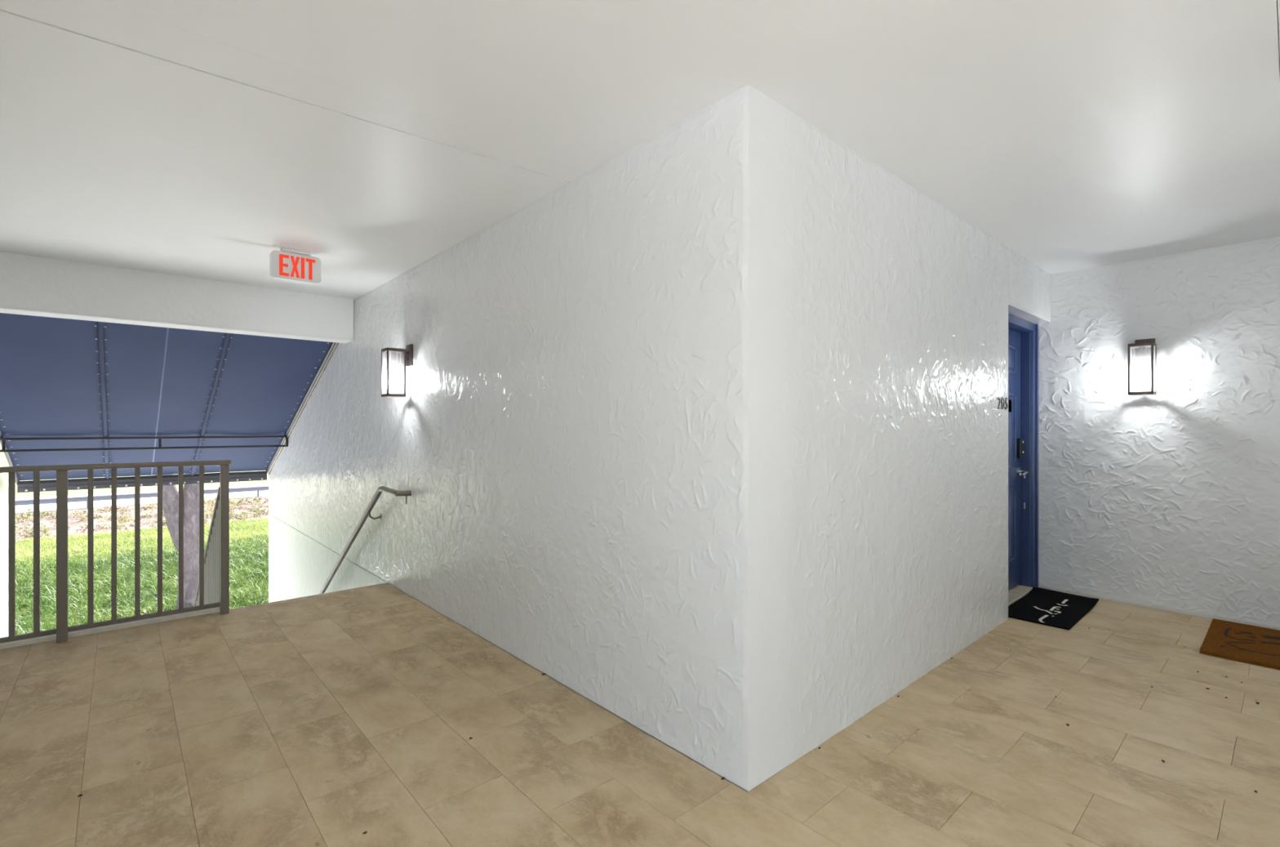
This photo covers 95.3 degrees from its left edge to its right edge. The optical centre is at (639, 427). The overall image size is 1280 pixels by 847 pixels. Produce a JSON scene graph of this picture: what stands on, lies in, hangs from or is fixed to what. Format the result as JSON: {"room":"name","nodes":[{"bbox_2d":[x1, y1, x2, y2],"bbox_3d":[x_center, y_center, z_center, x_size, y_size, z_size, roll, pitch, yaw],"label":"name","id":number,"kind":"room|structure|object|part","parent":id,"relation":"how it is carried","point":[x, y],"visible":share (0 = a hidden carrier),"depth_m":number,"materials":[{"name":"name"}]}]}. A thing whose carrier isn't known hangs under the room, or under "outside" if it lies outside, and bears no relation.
{"room":"apartment building hallway","nodes":[
{"label":"apartment building hallway","id":0,"kind":"room"},
{"bbox_2d":[0,463,8,637],"bbox_3d":[-4.307,1.306,3.227,0.200,5.300,9.439,0,0,-42],"label":"wall","id":1,"kind":"structure","parent":0,"point":[3,481],"depth_m":6.48,"materials":[{"name":"white paint"}]},
{"bbox_2d":[0,443,268,497],"bbox_3d":[-58.287,2.656,67.878,320.000,2.600,83.600,0,0,-42],"label":"bank","id":2,"kind":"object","parent":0,"point":[3,462],"depth_m":37.67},
{"bbox_2d":[15,495,268,541],"bbox_3d":[-21.806,3.925,26.919,90.000,0.242,10.100,0,0,-42],"label":"verge","id":3,"kind":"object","parent":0,"point":[74,523],"visible":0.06,"depth_m":25.23,"materials":[{"name":"soil"}]},
{"bbox_2d":[15,495,268,536],"bbox_3d":[-22.300,3.845,25.934,26.488,0.514,9.094,0,0,-42],"label":"weeds","id":4,"kind":"object","parent":3,"relation":"on","point":[243,515],"visible":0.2,"depth_m":25.61,"materials":[{"name":"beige plant"}]},
{"bbox_2d":[15,485,268,507],"bbox_3d":[-25.140,3.656,30.662,80.000,0.600,0.155,0,0,-42],"label":"guard rail","id":5,"kind":"object","parent":3,"relation":"on","point":[47,500],"visible":0.18,"depth_m":29.56,"materials":[{"name":"grey metal"}]},
{"bbox_2d":[15,497,268,538],"bbox_3d":[-21.894,3.874,25.509,26.144,0.344,8.672,0,0,-42],"label":"litter","id":6,"kind":"object","parent":3,"relation":"on","point":[266,506],"visible":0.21,"depth_m":25.36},
{"bbox_2d":[15,484,268,512],"bbox_3d":[-27.825,4.101,33.677,240.000,0.310,8.000,0,0,-42],"label":"road","id":7,"kind":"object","parent":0,"point":[51,506],"depth_m":32.06,"materials":[{"name":"grey asphalt"}]},
{"bbox_2d":[15,519,268,635],"bbox_3d":[-9.701,4.106,13.328,120.000,0.300,26.300,0,0,-42],"label":"lawn","id":8,"kind":"structure","parent":0,"point":[119,545],"depth_m":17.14,"materials":[{"name":"green plant"}]},
{"bbox_2d":[15,515,268,573],"bbox_3d":[-16.978,3.884,19.977,22.256,0.144,7.172,0,0,-42],"label":"grass","id":9,"kind":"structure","parent":8,"relation":"on","point":[81,542],"depth_m":20.05,"materials":[{"name":"plant"}]},
{"bbox_2d":[55,593,268,627],"bbox_3d":[-9.637,3.920,12.514,4.366,0.147,2.731,0,0,-42],"label":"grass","id":10,"kind":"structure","parent":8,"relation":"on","point":[237,593],"depth_m":13.00,"materials":[{"name":"green plant"}]},
{"bbox_2d":[156,472,199,608],"bbox_3d":[-9.550,0.163,12.334,5.181,7.699,6.268,0,0,32],"label":"tree","id":11,"kind":"object","parent":8,"relation":"on","point":[191,491],"visible":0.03,"depth_m":12.15,"materials":[{"name":"grey plant"}]},
{"bbox_2d":[268,84,748,790],"bbox_3d":[-2.453,1.306,5.347,0.231,5.300,8.739,0,0,-42],"label":"wall","id":12,"kind":"structure","parent":0,"point":[568,436],"depth_m":2.76,"materials":[{"name":"white paint"}]},
{"bbox_2d":[319,485,411,593],"bbox_3d":[-3.204,1.808,5.941,0.121,2.710,4.397,0,0,-42],"label":"handrail","id":13,"kind":"object","parent":12,"relation":"attached to","point":[382,488],"visible":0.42,"depth_m":4.85,"materials":[{"name":"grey metal"}]},
{"bbox_2d":[381,343,413,397],"bbox_3d":[-1.785,-0.422,4.295,0.192,0.394,0.134,0,0,-42],"label":"wall lantern","id":14,"kind":"object","parent":12,"relation":"attached to","point":[407,352],"visible":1,"depth_m":4.26,"materials":[{"name":"brown metal"}]},
{"bbox_3d":[-1.893,-0.389,4.281,0.012,0.328,0.012,0,0,-42],"label":"corner post","id":15,"kind":"part","parent":14,"relation":"part of","materials":[{"name":"brown metal"}]},
{"bbox_3d":[-1.853,-0.398,4.235,0.003,0.314,0.110,0,0,-42],"label":"glass pane","id":16,"kind":"part","parent":14,"relation":"part of","materials":[{"name":"white glass"}]},
{"bbox_3d":[-1.812,-0.389,4.190,0.012,0.328,0.012,0,0,-42],"label":"corner post","id":17,"kind":"part","parent":14,"relation":"part of","materials":[{"name":"brown metal"}]},
{"bbox_2d":[391,351,395,371],"bbox_3d":[-1.808,-0.482,4.276,0.036,0.143,0.035,0,0,-42],"label":"bulb","id":18,"kind":"object","parent":14,"relation":"attached to","point":[391,352],"depth_m":4.26,"materials":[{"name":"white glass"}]},
{"bbox_3d":[-1.808,-0.235,4.276,0.132,0.020,0.134,0,0,-42],"label":"frame","id":19,"kind":"part","parent":14,"relation":"part of","materials":[{"name":"brown metal"}]},
{"bbox_3d":[-1.808,-0.351,4.276,0.060,0.118,0.060,0,0,-42],"label":"bulb","id":20,"kind":"part","parent":14,"relation":"part of","materials":[{"name":"white glass"}]},
{"bbox_3d":[-1.849,-0.398,4.322,0.108,0.314,0.003,0,0,-42],"label":"glass pane","id":21,"kind":"part","parent":14,"relation":"part of","materials":[{"name":"white glass"}]},
{"bbox_3d":[-1.766,-0.398,4.229,0.108,0.314,0.003,0,0,-42],"label":"glass pane","id":22,"kind":"part","parent":14,"relation":"part of","materials":[{"name":"white glass"}]},
{"bbox_3d":[-1.762,-0.398,4.316,0.003,0.314,0.110,0,0,-42],"label":"glass pane","id":23,"kind":"part","parent":14,"relation":"part of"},
{"bbox_3d":[-1.722,-0.389,4.270,0.012,0.328,0.012,0,0,-42],"label":"corner post","id":24,"kind":"part","parent":14,"relation":"part of","materials":[{"name":"brown metal"}]},
{"bbox_2d":[0,0,1279,299],"bbox_3d":[1.000,-1.074,1.423,7.346,0.540,11.285,0,0,-42],"label":"ceiling","id":25,"kind":"structure","parent":0,"point":[197,139],"depth_m":2.16,"materials":[{"name":"white paint"}]},
{"bbox_2d":[0,251,354,342],"bbox_3d":[-3.692,-1.003,4.632,2.588,0.402,0.250,0,0,-42],"label":"ceiling beam","id":26,"kind":"structure","parent":25,"relation":"attached to","point":[30,285],"depth_m":4.49,"materials":[{"name":"white paint"}]},
{"bbox_2d":[0,312,338,492],"bbox_3d":[-5.082,-0.125,6.221,2.552,1.781,3.968,0,0,-42],"label":"awning","id":27,"kind":"object","parent":26,"relation":"attached to","point":[73,391],"visible":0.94,"depth_m":5.96,"materials":[{"name":"blue fabric"}]},
{"bbox_3d":[-2.471,-1.190,3.262,2.590,0.012,3.482,0,0,-42],"label":"panel","id":28,"kind":"part","parent":25,"relation":"part of","materials":[{"name":"white paint"}]},
{"bbox_3d":[-1.313,-1.190,1.962,2.590,0.012,0.286,0,0,-42],"label":"panel","id":29,"kind":"part","parent":25,"relation":"part of","materials":[{"name":"white paint"}]},
{"bbox_2d":[269,247,320,284],"bbox_3d":[-2.303,-1.081,3.902,0.294,0.206,0.060,0,0,-42],"label":"exit sign","id":30,"kind":"object","parent":25,"relation":"hanging from","point":[286,264],"visible":1,"depth_m":3.88,"materials":[{"name":"red"}]},
{"bbox_3d":[3.375,-1.190,-0.485,6.336,0.012,5.276,0,0,-42],"label":"panel","id":31,"kind":"part","parent":25,"relation":"part of","materials":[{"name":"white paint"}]},
{"bbox_2d":[0,582,1279,846],"bbox_3d":[1.758,1.336,1.331,6.336,0.160,10.139,0,0,-42],"label":"floor","id":32,"kind":"structure","parent":0,"point":[326,719],"depth_m":2.24,"materials":[{"name":"tile"}]},
{"bbox_2d":[0,606,219,648],"bbox_3d":[-3.463,1.325,3.561,1.505,0.182,0.165,0,0,-42],"label":"kerb","id":33,"kind":"object","parent":32,"relation":"attached to","point":[110,627],"visible":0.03,"depth_m":3.62,"materials":[{"name":"grey concrete"}]},
{"bbox_2d":[0,459,231,643],"bbox_3d":[-3.359,0.738,3.466,1.529,1.036,0.075,0,0,-42],"label":"landing railing","id":34,"kind":"object","parent":32,"relation":"on","point":[62,628],"visible":1,"depth_m":3.53,"materials":[{"name":"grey metal"}]},
{"bbox_3d":[-3.394,0.753,3.425,0.047,1.006,0.047,0,0,-42],"label":"post","id":35,"kind":"part","parent":34,"relation":"part of","materials":[{"name":"brown metal"}]},
{"bbox_3d":[-3.397,1.197,3.466,1.472,0.027,0.025,0,0,-42],"label":"rail","id":36,"kind":"part","parent":34,"relation":"part of","materials":[{"name":"brown metal"}]},
{"bbox_3d":[-3.354,0.236,3.461,1.529,0.032,0.060,0,0,-42],"label":"rail","id":37,"kind":"part","parent":34,"relation":"part of","materials":[{"name":"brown metal"}]},
{"bbox_3d":[-2.811,0.753,3.945,0.047,1.006,0.047,0,0,-42],"label":"post","id":38,"kind":"part","parent":34,"relation":"part of","materials":[{"name":"brown metal"}]},
{"bbox_2d":[231,582,386,608],"bbox_3d":[-2.455,1.336,4.376,1.085,0.159,0.014,0,0,-42],"label":"trim","id":39,"kind":"structure","parent":32,"relation":"attached to","point":[385,582],"depth_m":4.36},
{"bbox_2d":[77,626,1259,833],"bbox_3d":[0.646,1.253,2.455,5.204,0.005,1.475,0,0,-12],"label":"dirt specks","id":40,"kind":"object","parent":32,"relation":"on","point":[1257,702],"visible":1,"depth_m":2.36,"materials":[{"name":"black soil"}]},
{"bbox_2d":[1008,586,1098,630],"bbox_3d":[2.839,1.234,4.039,0.833,0.041,0.398,0,0,-42],"label":"doormat","id":41,"kind":"object","parent":32,"relation":"on","point":[1042,606],"visible":0.97,"depth_m":4.03,"materials":[{"name":"rubber"}]},
{"bbox_2d":[1200,617,1279,669],"bbox_3d":[3.563,1.244,3.339,0.787,0.022,0.457,0,0,-42],"label":"doormat","id":42,"kind":"object","parent":32,"relation":"on","point":[1240,642],"visible":1,"depth_m":3.35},
{"bbox_2d":[705,84,1050,791],"bbox_3d":[1.711,0.116,3.331,3.746,2.600,0.211,0,0,-42],"label":"wall","id":43,"kind":"structure","parent":0,"point":[878,448],"depth_m":2.54,"materials":[{"name":"white paint"}]},
{"bbox_2d":[997,396,1008,408],"bbox_3d":[2.333,-0.157,3.752,0.189,0.078,0.008,0,0,-42],"label":"house number","id":44,"kind":"object","parent":43,"relation":"attached to","point":[1002,397],"visible":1,"depth_m":3.74,"materials":[{"name":"metal"}]},
{"bbox_2d":[1008,313,1038,605],"bbox_3d":[2.649,0.172,4.345,0.992,2.168,0.304,0,0,-42],"label":"door","id":45,"kind":"structure","parent":43,"relation":"in","point":[1023,335],"depth_m":4.54,"materials":[{"name":"blue paint"},{"name":"wood"},{"name":"metal"}]},
{"bbox_3d":[2.747,-0.164,4.362,0.185,0.100,0.006,0,0,-42],"label":"plate","id":46,"kind":"part","parent":45,"relation":"part of","materials":[{"name":"black metal"}]},
{"bbox_3d":[2.800,-0.514,4.411,0.250,0.220,0.011,0,0,-42],"label":"panel","id":47,"kind":"part","parent":45,"relation":"part of","materials":[{"name":"blue wood"}]},
{"bbox_3d":[2.800,0.021,4.411,0.250,0.570,0.011,0,0,-42],"label":"panel","id":48,"kind":"part","parent":45,"relation":"part of","materials":[{"name":"blue wood"}]},
{"bbox_3d":[2.800,0.736,4.411,0.250,0.560,0.011,0,0,-42],"label":"panel","id":49,"kind":"part","parent":45,"relation":"part of","materials":[{"name":"blue wood"}]},
{"bbox_3d":[2.946,0.341,4.497,0.146,0.064,0.070,0,0,-42],"label":"handle","id":50,"kind":"part","parent":45,"relation":"part of","materials":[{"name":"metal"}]},
{"bbox_3d":[3.103,0.225,4.559,0.027,2.062,0.018,0,0,-42],"label":"frame moulding","id":51,"kind":"part","parent":45,"relation":"part of","materials":[{"name":"blue wood"}]},
{"bbox_2d":[1037,236,1279,630],"bbox_3d":[3.808,0.116,3.934,0.212,2.600,2.500,0,0,-42],"label":"wall","id":52,"kind":"structure","parent":0,"point":[1167,500],"depth_m":3.99,"materials":[{"name":"white paint"}]},
{"bbox_2d":[1127,337,1156,395],"bbox_3d":[3.471,-0.422,4.025,0.192,0.394,0.134,0,0,-42],"label":"wall lantern","id":53,"kind":"object","parent":52,"relation":"attached to","point":[1145,349],"visible":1,"depth_m":4.00,"materials":[{"name":"brown metal"}]},
{"bbox_3d":[3.364,-0.389,4.011,0.012,0.328,0.012,0,0,-42],"label":"corner post","id":54,"kind":"part","parent":53,"relation":"part of","materials":[{"name":"brown metal"}]},
{"bbox_3d":[3.453,-0.389,4.091,0.012,0.328,0.012,0,0,-42],"label":"corner post","id":55,"kind":"part","parent":53,"relation":"part of","materials":[{"name":"brown metal"}]},
{"bbox_2d":[1138,346,1145,368],"bbox_3d":[3.449,-0.482,4.005,0.036,0.143,0.035,0,0,-42],"label":"socket","id":56,"kind":"object","parent":53,"relation":"attached to","point":[1141,349],"depth_m":3.99,"materials":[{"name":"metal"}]},
{"bbox_3d":[3.449,-0.351,4.005,0.060,0.118,0.060,0,0,-42],"label":"bulb","id":57,"kind":"part","parent":53,"relation":"part of","materials":[{"name":"white glass"}]},
{"bbox_3d":[3.449,-0.235,4.005,0.132,0.020,0.134,0,0,-42],"label":"frame","id":58,"kind":"part","parent":53,"relation":"part of","materials":[{"name":"brown metal"}]},
{"bbox_3d":[3.445,-0.389,3.920,0.012,0.328,0.012,0,0,-42],"label":"corner post","id":59,"kind":"part","parent":53,"relation":"part of","materials":[{"name":"brown metal"}]},
{"bbox_3d":[3.534,-0.389,4.000,0.012,0.328,0.012,0,0,-42],"label":"corner post","id":60,"kind":"part","parent":53,"relation":"part of","materials":[{"name":"brown metal"}]},
{"bbox_3d":[-5.926,3.998,7.585,26.000,0.115,9.900,0,0,-42],"label":"floor","id":61,"kind":"structure","parent":0,"visible":0},
{"bbox_3d":[-3.803,2.696,5.897,1.065,2.520,4.045,0,0,-42],"label":"staircase","id":62,"kind":"structure","parent":61,"relation":"on","visible":0},
{"bbox_2d":[193,486,219,605],"bbox_3d":[-4.139,2.173,5.428,0.047,3.537,3.852,0,0,-42],"label":"stair railing","id":63,"kind":"object","parent":62,"relation":"attached to","point":[211,554],"visible":0.19,"depth_m":4.31,"materials":[{"name":"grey metal"}]}
]}

